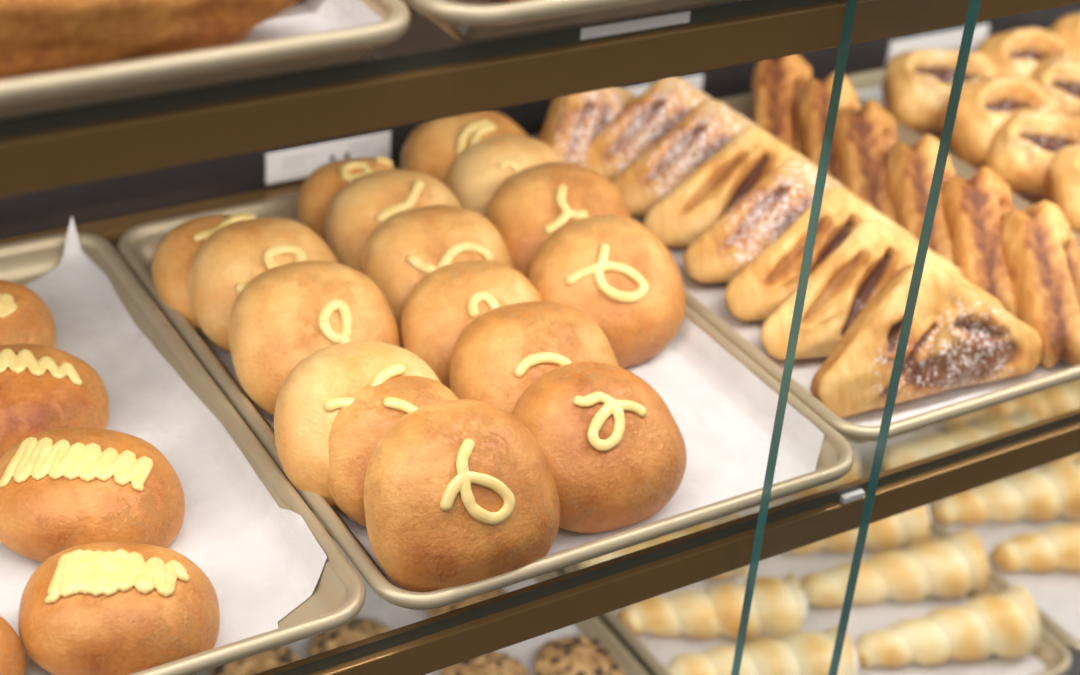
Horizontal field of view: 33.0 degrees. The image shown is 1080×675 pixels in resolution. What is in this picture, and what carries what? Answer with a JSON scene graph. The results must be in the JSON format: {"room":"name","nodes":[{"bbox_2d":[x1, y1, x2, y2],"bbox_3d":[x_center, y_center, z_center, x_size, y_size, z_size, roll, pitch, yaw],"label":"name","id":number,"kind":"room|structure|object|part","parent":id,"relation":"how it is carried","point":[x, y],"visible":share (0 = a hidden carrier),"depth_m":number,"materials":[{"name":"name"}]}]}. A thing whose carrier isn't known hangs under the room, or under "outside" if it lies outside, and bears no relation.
{"room":"food shop","nodes":[
{"label":"food shop","id":0,"kind":"room"},
{"bbox_2d":[0,0,1079,674],"bbox_3d":[0.181,-0.276,1.590,4.400,1.900,0.030,-14,37,-28],"label":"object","id":1,"kind":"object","parent":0,"point":[48,209],"depth_m":1.39,"materials":[{"name":"brown wood"}]},
{"bbox_2d":[0,0,1079,197],"bbox_3d":[0.334,-0.364,1.267,4.200,0.041,0.496,-14,37,-28],"label":"glass shelf","id":2,"kind":"object","parent":1,"relation":"attached to","point":[49,150],"depth_m":0.82,"materials":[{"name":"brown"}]},
{"bbox_2d":[0,0,409,119],"bbox_3d":[-0.304,-0.202,0.875,0.330,0.023,0.459,-14,37,-28],"label":"tray","id":3,"kind":"object","parent":2,"relation":"on","point":[67,89],"visible":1,"depth_m":0.74,"materials":[{"name":"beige metal"}]},
{"bbox_2d":[234,0,382,44],"bbox_3d":[-0.304,-0.201,0.876,0.305,0.015,0.434,-14,37,-28],"label":"sheet","id":4,"kind":"object","parent":3,"relation":"on","point":[304,17],"visible":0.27,"depth_m":0.82,"materials":[{"name":"white paper"}]},
{"bbox_2d":[0,0,302,79],"bbox_3d":[-0.233,-0.140,0.733,0.296,0.073,0.098,-9,34,-21],"label":"bread","id":5,"kind":"object","parent":4,"relation":"on","point":[37,37],"visible":0.74,"depth_m":0.72,"materials":[{"name":"brown food"}]},
{"bbox_2d":[404,0,737,41],"bbox_3d":[-0.016,-0.275,1.031,0.330,0.023,0.459,-14,37,-28],"label":"tray","id":6,"kind":"object","parent":2,"relation":"on","point":[485,22],"visible":1,"depth_m":0.82,"materials":[{"name":"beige metal"}]},
{"bbox_2d":[446,0,514,36],"bbox_3d":[-0.016,-0.273,1.033,0.303,0.013,0.432,-14,37,-28],"label":"parchment paper","id":7,"kind":"object","parent":6,"relation":"on","point":[463,29],"visible":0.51,"depth_m":0.86,"materials":[{"name":"white paper"}]},
{"bbox_3d":[0.046,-0.148,0.867,0.062,0.006,0.001,-14,37,-28],"label":"paper strip","id":8,"kind":"part","parent":2,"relation":"part of","materials":[{"name":"white paper"}]},
{"bbox_2d":[0,163,1079,674],"bbox_3d":[0.309,-0.075,1.447,4.200,0.041,0.496,-14,37,-28],"label":"glass shelf","id":9,"kind":"object","parent":1,"relation":"attached to","point":[450,638],"visible":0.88,"depth_m":1.10,"materials":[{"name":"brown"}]},
{"bbox_2d":[0,233,365,674],"bbox_3d":[-0.342,0.076,1.069,0.330,0.023,0.459,-14,37,-28],"label":"tray","id":10,"kind":"object","parent":9,"relation":"on","point":[338,596],"visible":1,"depth_m":1.09,"materials":[{"name":"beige metal"}]},
{"bbox_2d":[0,217,326,674],"bbox_3d":[-0.341,0.068,1.067,0.310,0.036,0.440,-14,37,-28],"label":"sheet","id":11,"kind":"object","parent":10,"relation":"on","point":[261,559],"visible":0.41,"depth_m":1.09,"materials":[{"name":"white paper"}]},
{"bbox_2d":[0,616,25,674],"bbox_3d":[-0.306,0.161,0.917,0.090,0.044,0.071,-3,33,-12],"label":"bun","id":12,"kind":"object","parent":11,"relation":"on","point":[12,655],"visible":1,"depth_m":0.92,"materials":[{"name":"brown food"}]},
{"bbox_2d":[0,279,55,347],"bbox_3d":[-0.363,-0.009,1.173,0.098,0.052,0.079,-1,32,-10],"label":"bun","id":13,"kind":"object","parent":11,"relation":"on","point":[25,318],"visible":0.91,"depth_m":1.17,"materials":[{"name":"orange food"}]},
{"bbox_2d":[0,344,109,458],"bbox_3d":[-0.315,0.036,1.102,0.106,0.057,0.085,-2,32,-10],"label":"bun","id":14,"kind":"object","parent":11,"relation":"on","point":[43,388],"visible":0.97,"depth_m":1.08,"materials":[{"name":"brown food"}]},
{"bbox_2d":[0,427,184,561],"bbox_3d":[-0.257,0.085,1.031,0.110,0.059,0.089,-1,32,-9],"label":"bun","id":15,"kind":"object","parent":11,"relation":"on","point":[61,489],"visible":0.97,"depth_m":1.01,"materials":[{"name":"brown food"}]},
{"bbox_2d":[18,541,219,674],"bbox_3d":[-0.220,0.139,0.953,0.103,0.056,0.082,-1,32,-10],"label":"bun","id":16,"kind":"object","parent":11,"relation":"on","point":[107,607],"visible":1,"depth_m":0.93,"materials":[{"name":"brown food"}]},
{"bbox_3d":[0.188,-0.192,1.617,4.200,0.041,0.019,-14,37,-28],"label":"rail","id":17,"kind":"part","parent":9,"relation":"part of","materials":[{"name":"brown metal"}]},
{"bbox_2d":[265,130,390,184],"bbox_3d":[-0.164,-0.140,1.414,0.105,0.026,0.003,-14,37,-28],"label":"price card","id":18,"kind":"object","parent":9,"relation":"on","point":[297,162],"visible":0.84,"depth_m":1.41,"materials":[{"name":"white paper"}]},
{"bbox_2d":[118,194,853,609],"bbox_3d":[-0.052,0.009,1.217,0.330,0.023,0.459,-14,37,-28],"label":"tray","id":19,"kind":"object","parent":9,"relation":"on","point":[137,246],"visible":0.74,"depth_m":1.10,"materials":[{"name":"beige metal"}]},
{"bbox_2d":[145,219,823,589],"bbox_3d":[-0.051,0.009,1.218,0.308,0.019,0.434,-14,37,-28],"label":"sheet","id":20,"kind":"object","parent":19,"relation":"on","point":[724,414],"visible":0.14,"depth_m":1.18,"materials":[{"name":"white paper"}]},
{"bbox_2d":[152,213,255,333],"bbox_3d":[-0.213,-0.046,1.243,0.100,0.063,0.091,-11,35,-24],"label":"bun","id":21,"kind":"object","parent":20,"relation":"on","point":[173,256],"visible":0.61,"depth_m":1.22,"materials":[{"name":"orange food"}]},
{"bbox_2d":[188,217,339,352],"bbox_3d":[-0.181,-0.034,1.217,0.107,0.074,0.088,-17,38,-31],"label":"bun","id":22,"kind":"object","parent":20,"relation":"on","point":[236,253],"visible":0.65,"depth_m":1.19,"materials":[{"name":"orange food"}]},
{"bbox_2d":[229,260,399,415],"bbox_3d":[-0.141,0.002,1.156,0.110,0.084,0.086,-11,35,-24],"label":"bun","id":23,"kind":"object","parent":20,"relation":"on","point":[290,312],"visible":0.8,"depth_m":1.13,"materials":[{"name":"brown food"}]},
{"bbox_2d":[297,156,394,243],"bbox_3d":[-0.131,-0.095,1.330,0.091,0.065,0.077,-10,35,-23],"label":"bun","id":24,"kind":"object","parent":20,"relation":"on","point":[316,194],"visible":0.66,"depth_m":1.31,"materials":[{"name":"orange food"}]},
{"bbox_2d":[274,341,441,510],"bbox_3d":[-0.104,0.051,1.082,0.109,0.082,0.082,-11,35,-24],"label":"bun","id":25,"kind":"object","parent":20,"relation":"on","point":[311,396],"visible":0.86,"depth_m":1.06,"materials":[{"name":"beige food"}]},
{"bbox_2d":[328,375,457,527],"bbox_3d":[-0.080,0.067,1.068,0.098,0.076,0.073,-11,35,-24],"label":"bun","id":26,"kind":"object","parent":20,"relation":"on","point":[357,428],"visible":0.44,"depth_m":1.04,"materials":[{"name":"brown food"}]},
{"bbox_2d":[325,169,461,271],"bbox_3d":[-0.100,-0.075,1.292,0.105,0.075,0.084,-10,35,-22],"label":"bun","id":27,"kind":"object","parent":20,"relation":"on","point":[359,207],"visible":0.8,"depth_m":1.27,"materials":[{"name":"orange food"}]},
{"bbox_2d":[361,205,514,343],"bbox_3d":[-0.068,-0.042,1.239,0.108,0.080,0.085,-11,35,-24],"label":"bun","id":28,"kind":"object","parent":20,"relation":"on","point":[411,244],"visible":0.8,"depth_m":1.22,"materials":[{"name":"orange food"}]},
{"bbox_2d":[364,399,559,591],"bbox_3d":[-0.043,0.089,1.019,0.116,0.093,0.085,-12,35,-25],"label":"bun","id":29,"kind":"object","parent":20,"relation":"on","point":[458,492],"visible":0.99,"depth_m":0.99,"materials":[{"name":"brown food"}]},
{"bbox_2d":[401,110,528,185],"bbox_3d":[-0.049,-0.130,1.393,0.115,0.070,0.104,-10,35,-23],"label":"bun","id":30,"kind":"object","parent":20,"relation":"on","point":[431,149],"visible":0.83,"depth_m":1.37,"materials":[{"name":"orange food"}]},
{"bbox_2d":[401,260,542,389],"bbox_3d":[-0.040,-0.005,1.188,0.103,0.075,0.080,-10,35,-23],"label":"bun","id":31,"kind":"object","parent":20,"relation":"on","point":[447,299],"visible":0.57,"depth_m":1.17,"materials":[{"name":"brown food"}]},
{"bbox_2d":[446,135,563,216],"bbox_3d":[-0.020,-0.107,1.358,0.102,0.072,0.086,-10,35,-23],"label":"bun","id":32,"kind":"object","parent":20,"relation":"on","point":[479,169],"visible":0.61,"depth_m":1.34,"materials":[{"name":"orange food"}]},
{"bbox_2d":[449,301,618,413],"bbox_3d":[-0.002,0.027,1.137,0.112,0.082,0.090,-12,36,-26],"label":"bun","id":33,"kind":"object","parent":20,"relation":"on","point":[501,352],"visible":0.63,"depth_m":1.11,"materials":[{"name":"brown food"}]},
{"bbox_2d":[486,162,631,279],"bbox_3d":[0.016,-0.075,1.299,0.113,0.085,0.090,-11,35,-24],"label":"bun","id":34,"kind":"object","parent":20,"relation":"on","point":[535,201],"visible":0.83,"depth_m":1.27,"materials":[{"name":"orange food"}]},
{"bbox_2d":[511,361,686,532],"bbox_3d":[0.033,0.063,1.088,0.110,0.077,0.093,-21,40,-35],"label":"bun","id":35,"kind":"object","parent":20,"relation":"on","point":[613,448],"visible":0.97,"depth_m":1.06,"materials":[{"name":"brown food"}]},
{"bbox_2d":[529,215,685,367],"bbox_3d":[0.046,-0.031,1.232,0.114,0.086,0.087,-12,36,-25],"label":"bun","id":36,"kind":"object","parent":20,"relation":"on","point":[615,270],"visible":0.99,"depth_m":1.21,"materials":[{"name":"orange food"}]},
{"bbox_2d":[623,74,703,96],"bbox_3d":[0.094,-0.204,1.553,0.105,0.026,0.003,-14,37,-28],"label":"price card","id":37,"kind":"object","parent":9,"relation":"on","point":[696,81],"visible":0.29,"depth_m":1.56,"materials":[{"name":"white paper"}]},
{"bbox_3d":[0.429,0.049,1.282,4.200,0.024,0.018,-14,37,-28],"label":"rail","id":38,"kind":"part","parent":9,"relation":"part of","materials":[{"name":"brown metal"}]},
{"bbox_2d":[529,94,1079,442],"bbox_3d":[0.223,-0.073,1.386,0.330,0.023,0.459,-14,37,-28],"label":"tray","id":39,"kind":"object","parent":9,"relation":"on","point":[743,104],"visible":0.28,"depth_m":1.20,"materials":[{"name":"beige metal"}]},
{"bbox_2d":[632,218,1072,425],"bbox_3d":[0.224,-0.070,1.386,0.303,0.014,0.426,-14,37,-28],"label":"sheet","id":40,"kind":"object","parent":39,"relation":"on","point":[712,296],"visible":0.12,"depth_m":1.25,"materials":[{"name":"white paper"}]},
{"bbox_2d":[538,86,637,166],"bbox_3d":[0.041,-0.170,1.449,0.058,0.091,0.186,25,37,29],"label":"sugared turnover","id":41,"kind":"object","parent":40,"relation":"on","point":[572,122],"visible":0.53,"depth_m":1.42,"materials":[{"name":"brown food"}]},
{"bbox_2d":[587,76,713,181],"bbox_3d":[0.110,-0.162,1.456,0.186,0.081,0.076,-2,33,-11],"label":"sugared turnover","id":42,"kind":"object","parent":40,"relation":"on","point":[667,101],"visible":0.23,"depth_m":1.44,"materials":[{"name":"beige food"}]},
{"bbox_2d":[611,100,830,217],"bbox_3d":[0.140,-0.138,1.423,0.186,0.079,0.077,-1,32,-10],"label":"sugared turnover","id":43,"kind":"object","parent":40,"relation":"on","point":[711,124],"visible":0.26,"depth_m":1.40,"materials":[{"name":"beige food"}]},
{"bbox_2d":[644,127,874,248],"bbox_3d":[0.166,-0.112,1.385,0.186,0.080,0.077,-1,32,-10],"label":"sugared turnover","id":44,"kind":"object","parent":40,"relation":"on","point":[696,203],"visible":0.31,"depth_m":1.36,"materials":[{"name":"beige food"}]},
{"bbox_2d":[751,54,811,155],"bbox_3d":[0.202,-0.197,1.514,0.057,0.092,0.185,8,32,4],"label":"pastry","id":45,"kind":"object","parent":40,"relation":"on","point":[776,85],"visible":0.41,"depth_m":1.48,"materials":[{"name":"brown food"}]},
{"bbox_2d":[683,157,907,283],"bbox_3d":[0.192,-0.085,1.343,0.186,0.081,0.075,-1,32,-10],"label":"sugared turnover","id":46,"kind":"object","parent":40,"relation":"on","point":[757,219],"visible":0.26,"depth_m":1.32,"materials":[{"name":"beige food"}]},
{"bbox_2d":[724,188,961,320],"bbox_3d":[0.216,-0.059,1.303,0.186,0.084,0.072,-4,33,-14],"label":"sugared turnover","id":47,"kind":"object","parent":40,"relation":"on","point":[755,292],"visible":0.25,"depth_m":1.28,"materials":[{"name":"beige food"}]},
{"bbox_2d":[832,99,897,221],"bbox_3d":[0.257,-0.145,1.439,0.058,0.092,0.185,3,32,-4],"label":"pastry","id":48,"kind":"object","parent":40,"relation":"on","point":[863,140],"visible":0.51,"depth_m":1.40,"materials":[{"name":"orange food"}]},
{"bbox_2d":[760,220,1003,359],"bbox_3d":[0.234,-0.034,1.265,0.186,0.084,0.072,-5,33,-16],"label":"pastry","id":49,"kind":"object","parent":40,"relation":"on","point":[846,280],"visible":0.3,"depth_m":1.24,"materials":[{"name":"beige food"}]},
{"bbox_2d":[885,134,955,263],"bbox_3d":[0.290,-0.113,1.391,0.057,0.092,0.185,2,32,-5],"label":"pastry","id":50,"kind":"object","parent":40,"relation":"on","point":[909,169],"visible":0.32,"depth_m":1.36,"materials":[{"name":"orange food"}]},
{"bbox_2d":[810,261,1042,417],"bbox_3d":[0.259,-0.006,1.218,0.185,0.090,0.056,-11,35,-24],"label":"sugared turnover","id":51,"kind":"object","parent":40,"relation":"on","point":[959,337],"visible":0.92,"depth_m":1.20,"materials":[{"name":"beige food"}]},
{"bbox_2d":[942,166,1017,318],"bbox_3d":[0.324,-0.085,1.351,0.058,0.092,0.185,3,32,-4],"label":"pastry","id":52,"kind":"object","parent":40,"relation":"on","point":[974,208],"visible":0.56,"depth_m":1.31,"materials":[{"name":"orange food"}]},
{"bbox_2d":[1001,200,1079,368],"bbox_3d":[0.357,-0.057,1.311,0.056,0.092,0.185,0,32,-7],"label":"pastry","id":53,"kind":"object","parent":40,"relation":"on","point":[1042,253],"visible":0.73,"depth_m":1.27,"materials":[{"name":"orange food"}]},
{"bbox_2d":[796,72,860,182],"bbox_3d":[0.235,-0.173,1.481,0.056,0.092,0.185,3,32,-3],"label":"pastry","id":54,"kind":"object","parent":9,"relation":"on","point":[812,107],"visible":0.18,"depth_m":1.45,"materials":[{"name":"brown food"}]},
{"bbox_2d":[885,24,988,65],"bbox_3d":[0.372,-0.273,1.704,0.120,0.024,0.003,-14,37,-28],"label":"price card","id":55,"kind":"object","parent":9,"relation":"on","point":[946,40],"visible":0.71,"depth_m":1.70,"materials":[{"name":"white paper"}]},
{"bbox_2d":[846,68,1079,243],"bbox_3d":[0.508,-0.144,1.541,0.330,0.023,0.459,-14,37,-28],"label":"tray","id":56,"kind":"object","parent":9,"relation":"on","point":[869,79],"visible":0.03,"depth_m":1.55,"materials":[{"name":"beige metal"}]},
{"bbox_2d":[856,87,1035,204],"bbox_3d":[0.507,-0.141,1.543,0.300,0.010,0.429,-14,37,-28],"label":"sheet","id":57,"kind":"object","parent":56,"relation":"on","point":[875,93],"visible":0.02,"depth_m":1.64,"materials":[{"name":"white paper"}]},
{"bbox_2d":[881,49,999,140],"bbox_3d":[0.348,-0.211,1.573,0.103,0.074,0.078,1,32,-6],"label":"pastry","id":58,"kind":"object","parent":57,"relation":"on","point":[916,85],"visible":0.69,"depth_m":1.55,"materials":[{"name":"beige food"}]},
{"bbox_2d":[938,75,1056,170],"bbox_3d":[0.388,-0.181,1.528,0.102,0.078,0.077,-15,37,-29],"label":"pastry","id":59,"kind":"object","parent":57,"relation":"on","point":[984,104],"visible":0.61,"depth_m":1.50,"materials":[{"name":"food"}]},
{"bbox_2d":[975,28,1074,76],"bbox_3d":[0.434,-0.238,1.627,0.102,0.076,0.078,-15,37,-29],"label":"pastry","id":60,"kind":"object","parent":57,"relation":"on","point":[1016,51],"visible":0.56,"depth_m":1.61,"materials":[{"name":"orange food"}]},
{"bbox_2d":[986,108,1079,202],"bbox_3d":[0.416,-0.146,1.481,0.102,0.072,0.079,14,33,14],"label":"pastry","id":61,"kind":"object","parent":57,"relation":"on","point":[1022,148],"visible":0.67,"depth_m":1.47,"materials":[{"name":"food"}]},
{"bbox_2d":[1029,55,1079,116],"bbox_3d":[0.470,-0.202,1.577,0.102,0.074,0.078,15,33,15],"label":"pastry","id":62,"kind":"object","parent":57,"relation":"on","point":[1058,77],"visible":0.6,"depth_m":1.57,"materials":[{"name":"beige food"}]},
{"bbox_2d":[1043,144,1079,234],"bbox_3d":[0.450,-0.115,1.433,0.102,0.075,0.077,0,32,-8],"label":"pastry","id":63,"kind":"object","parent":57,"relation":"on","point":[1061,181],"visible":0.84,"depth_m":1.41,"materials":[{"name":"orange food"}]},
{"bbox_2d":[1050,12,1079,59],"bbox_3d":[0.513,-0.263,1.677,0.102,0.078,0.077,-15,37,-29],"label":"pastry","id":64,"kind":"object","parent":57,"relation":"on","point":[1067,28],"visible":0.23,"depth_m":1.65,"materials":[{"name":"orange food"}]},
{"bbox_2d":[731,0,980,674],"bbox_3d":[0.411,-0.049,1.162,4.100,1.600,0.024,-14,37,-28],"label":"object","id":65,"kind":"structure","parent":1,"relation":"in","point":[972,13],"depth_m":1.02,"materials":[{"name":"teal glass"}]},
{"bbox_2d":[1065,647,1079,674],"bbox_3d":[0.273,0.508,1.785,4.400,0.020,0.550,-14,37,-28],"label":"trim","id":66,"kind":"structure","parent":1,"relation":"attached to","point":[1074,669],"depth_m":2.04,"materials":[{"name":"grey metal"}]},
{"bbox_3d":[0.284,0.213,1.627,4.200,0.041,0.496,-14,37,-28],"label":"glass shelf","id":67,"kind":"object","parent":1,"relation":"attached to","visible":0},
{"bbox_2d":[193,513,648,674],"bbox_3d":[-0.097,0.272,1.436,0.330,0.023,0.459,-14,37,-28],"label":"tray","id":68,"kind":"object","parent":67,"relation":"on","point":[593,628],"visible":0.02,"depth_m":1.48,"materials":[{"name":"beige metal"}]},
{"bbox_2d":[198,526,583,674],"bbox_3d":[-0.097,0.276,1.439,0.298,0.009,0.427,-14,37,-28],"label":"sheet","id":69,"kind":"object","parent":68,"relation":"on","point":[376,608],"visible":0.07,"depth_m":1.51,"materials":[{"name":"white paper"}]},
{"bbox_2d":[209,646,299,674],"bbox_3d":[-0.224,0.261,1.434,0.074,0.019,0.074,25,37,29],"label":"cookie","id":70,"kind":"object","parent":69,"relation":"on","point":[261,662],"visible":0.59,"depth_m":1.43,"materials":[{"name":"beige food"}]},
{"bbox_2d":[308,617,391,656],"bbox_3d":[-0.149,0.248,1.466,0.074,0.018,0.073,30,40,35],"label":"cookie","id":71,"kind":"object","parent":69,"relation":"on","point":[357,629],"visible":0.44,"depth_m":1.47,"materials":[{"name":"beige food"}]},
{"bbox_2d":[428,588,507,616],"bbox_3d":[-0.056,0.224,1.518,0.074,0.018,0.073,20,35,23],"label":"cookie","id":72,"kind":"object","parent":69,"relation":"on","point":[432,612],"visible":0.19,"depth_m":1.51,"materials":[{"name":"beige food"}]},
{"bbox_2d":[440,651,527,674],"bbox_3d":[-0.043,0.271,1.443,0.074,0.019,0.074,-19,39,-34],"label":"cookie","id":73,"kind":"object","parent":69,"relation":"on","point":[492,663],"visible":0.79,"depth_m":1.45,"materials":[{"name":"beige food"}]},
{"bbox_2d":[535,634,623,674],"bbox_3d":[0.032,0.264,1.466,0.073,0.018,0.074,-14,37,-28],"label":"cookie","id":74,"kind":"object","parent":69,"relation":"on","point":[576,654],"visible":1,"depth_m":1.47,"materials":[{"name":"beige food"}]},
{"bbox_2d":[561,469,1071,674],"bbox_3d":[0.192,0.199,1.592,0.330,0.023,0.459,-14,37,-28],"label":"tray","id":75,"kind":"object","parent":67,"relation":"on","point":[1051,651],"visible":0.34,"depth_m":1.51,"materials":[{"name":"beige metal"}]},
{"bbox_2d":[572,495,1047,674],"bbox_3d":[0.192,0.206,1.596,0.292,0.003,0.421,-14,37,-28],"label":"sheet","id":76,"kind":"object","parent":75,"relation":"on","point":[863,618],"visible":0.16,"depth_m":1.55,"materials":[{"name":"white paper"}]},
{"bbox_2d":[577,514,747,579],"bbox_3d":[0.108,0.178,1.579,0.151,0.059,0.058,4,32,-1],"label":"cream horn","id":77,"kind":"object","parent":76,"relation":"on","point":[741,572],"visible":0.2,"depth_m":1.56,"materials":[{"name":"white food"}]},
{"bbox_2d":[619,573,807,640],"bbox_3d":[0.145,0.227,1.508,0.156,0.058,0.057,-1,32,-10],"label":"cream horn","id":78,"kind":"object","parent":76,"relation":"on","point":[779,609],"visible":0.87,"depth_m":1.50,"materials":[{"name":"white food"}]},
{"bbox_2d":[666,625,858,674],"bbox_3d":[0.179,0.262,1.454,0.155,0.058,0.057,-2,33,-11],"label":"cream horn","id":79,"kind":"object","parent":76,"relation":"on","point":[801,653],"visible":0.86,"depth_m":1.45,"materials":[{"name":"white food"}]},
{"bbox_2d":[774,449,859,500],"bbox_3d":[0.213,0.120,1.687,0.168,0.058,0.057,1,32,-7],"label":"cream horn","id":80,"kind":"object","parent":76,"relation":"on","point":[852,475],"visible":0.06,"depth_m":1.67,"materials":[{"name":"white food"}]},
{"bbox_2d":[788,505,929,553],"bbox_3d":[0.263,0.161,1.627,0.172,0.059,0.057,2,32,-5],"label":"cream horn","id":81,"kind":"object","parent":76,"relation":"on","point":[910,527],"visible":0.3,"depth_m":1.61,"materials":[{"name":"white food"}]},
{"bbox_2d":[798,528,988,607],"bbox_3d":[0.303,0.197,1.573,0.173,0.060,0.057,0,32,-9],"label":"cream horn","id":82,"kind":"object","parent":76,"relation":"on","point":[956,565],"visible":0.91,"depth_m":1.56,"materials":[{"name":"white food"}]},
{"bbox_2d":[854,585,1040,667],"bbox_3d":[0.339,0.244,1.504,0.162,0.060,0.057,-7,34,-19],"label":"cream horn","id":83,"kind":"object","parent":76,"relation":"on","point":[1006,624],"visible":0.98,"depth_m":1.50,"materials":[{"name":"white food"}]},
{"bbox_2d":[857,454,1079,652],"bbox_3d":[0.478,0.128,1.747,0.330,0.023,0.459,-14,37,-28],"label":"tray","id":84,"kind":"object","parent":67,"relation":"on","point":[1050,624],"visible":0.11,"depth_m":1.58,"materials":[{"name":"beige metal"}]},
{"bbox_2d":[843,408,1079,640],"bbox_3d":[0.478,0.131,1.749,0.300,0.010,0.429,-14,37,-28],"label":"sheet","id":85,"kind":"object","parent":84,"relation":"on","point":[1056,593],"visible":0.09,"depth_m":1.63,"materials":[{"name":"white paper"}]},
{"bbox_2d":[923,409,985,428],"bbox_3d":[0.363,0.059,1.804,0.158,0.059,0.058,1,32,-7],"label":"cream horn","id":86,"kind":"object","parent":85,"relation":"on","point":[978,416],"visible":0.05,"depth_m":1.79,"materials":[{"name":"white food"}]},
{"bbox_2d":[882,409,1036,469],"bbox_3d":[0.402,0.098,1.747,0.159,0.059,0.057,0,32,-8],"label":"cream horn","id":87,"kind":"object","parent":85,"relation":"on","point":[895,455],"visible":0.46,"depth_m":1.73,"materials":[{"name":"white food"}]},
{"bbox_2d":[931,457,1079,524],"bbox_3d":[0.440,0.146,1.677,0.159,0.057,0.056,-6,33,-16],"label":"cream horn","id":88,"kind":"object","parent":85,"relation":"on","point":[1051,491],"visible":0.87,"depth_m":1.67,"materials":[{"name":"white food"}]},
{"bbox_2d":[987,379,1079,421],"bbox_3d":[0.521,0.059,1.829,0.150,0.058,0.057,2,32,-4],"label":"cream horn","id":89,"kind":"object","parent":85,"relation":"on","point":[1048,403],"visible":0.48,"depth_m":1.81,"materials":[{"name":"white food"}]},
{"bbox_2d":[991,521,1079,571],"bbox_3d":[0.483,0.185,1.622,0.160,0.057,0.057,-4,33,-14],"label":"cream horn","id":90,"kind":"object","parent":85,"relation":"on","point":[1052,548],"visible":1,"depth_m":1.61,"materials":[{"name":"white food"}]},
{"bbox_2d":[1048,453,1079,463],"bbox_3d":[0.564,0.105,1.762,0.149,0.057,0.058,-5,33,-15],"label":"cream horn","id":91,"kind":"object","parent":85,"relation":"on","point":[1070,458],"visible":0.1,"depth_m":1.75,"materials":[{"name":"white food"}]}
]}

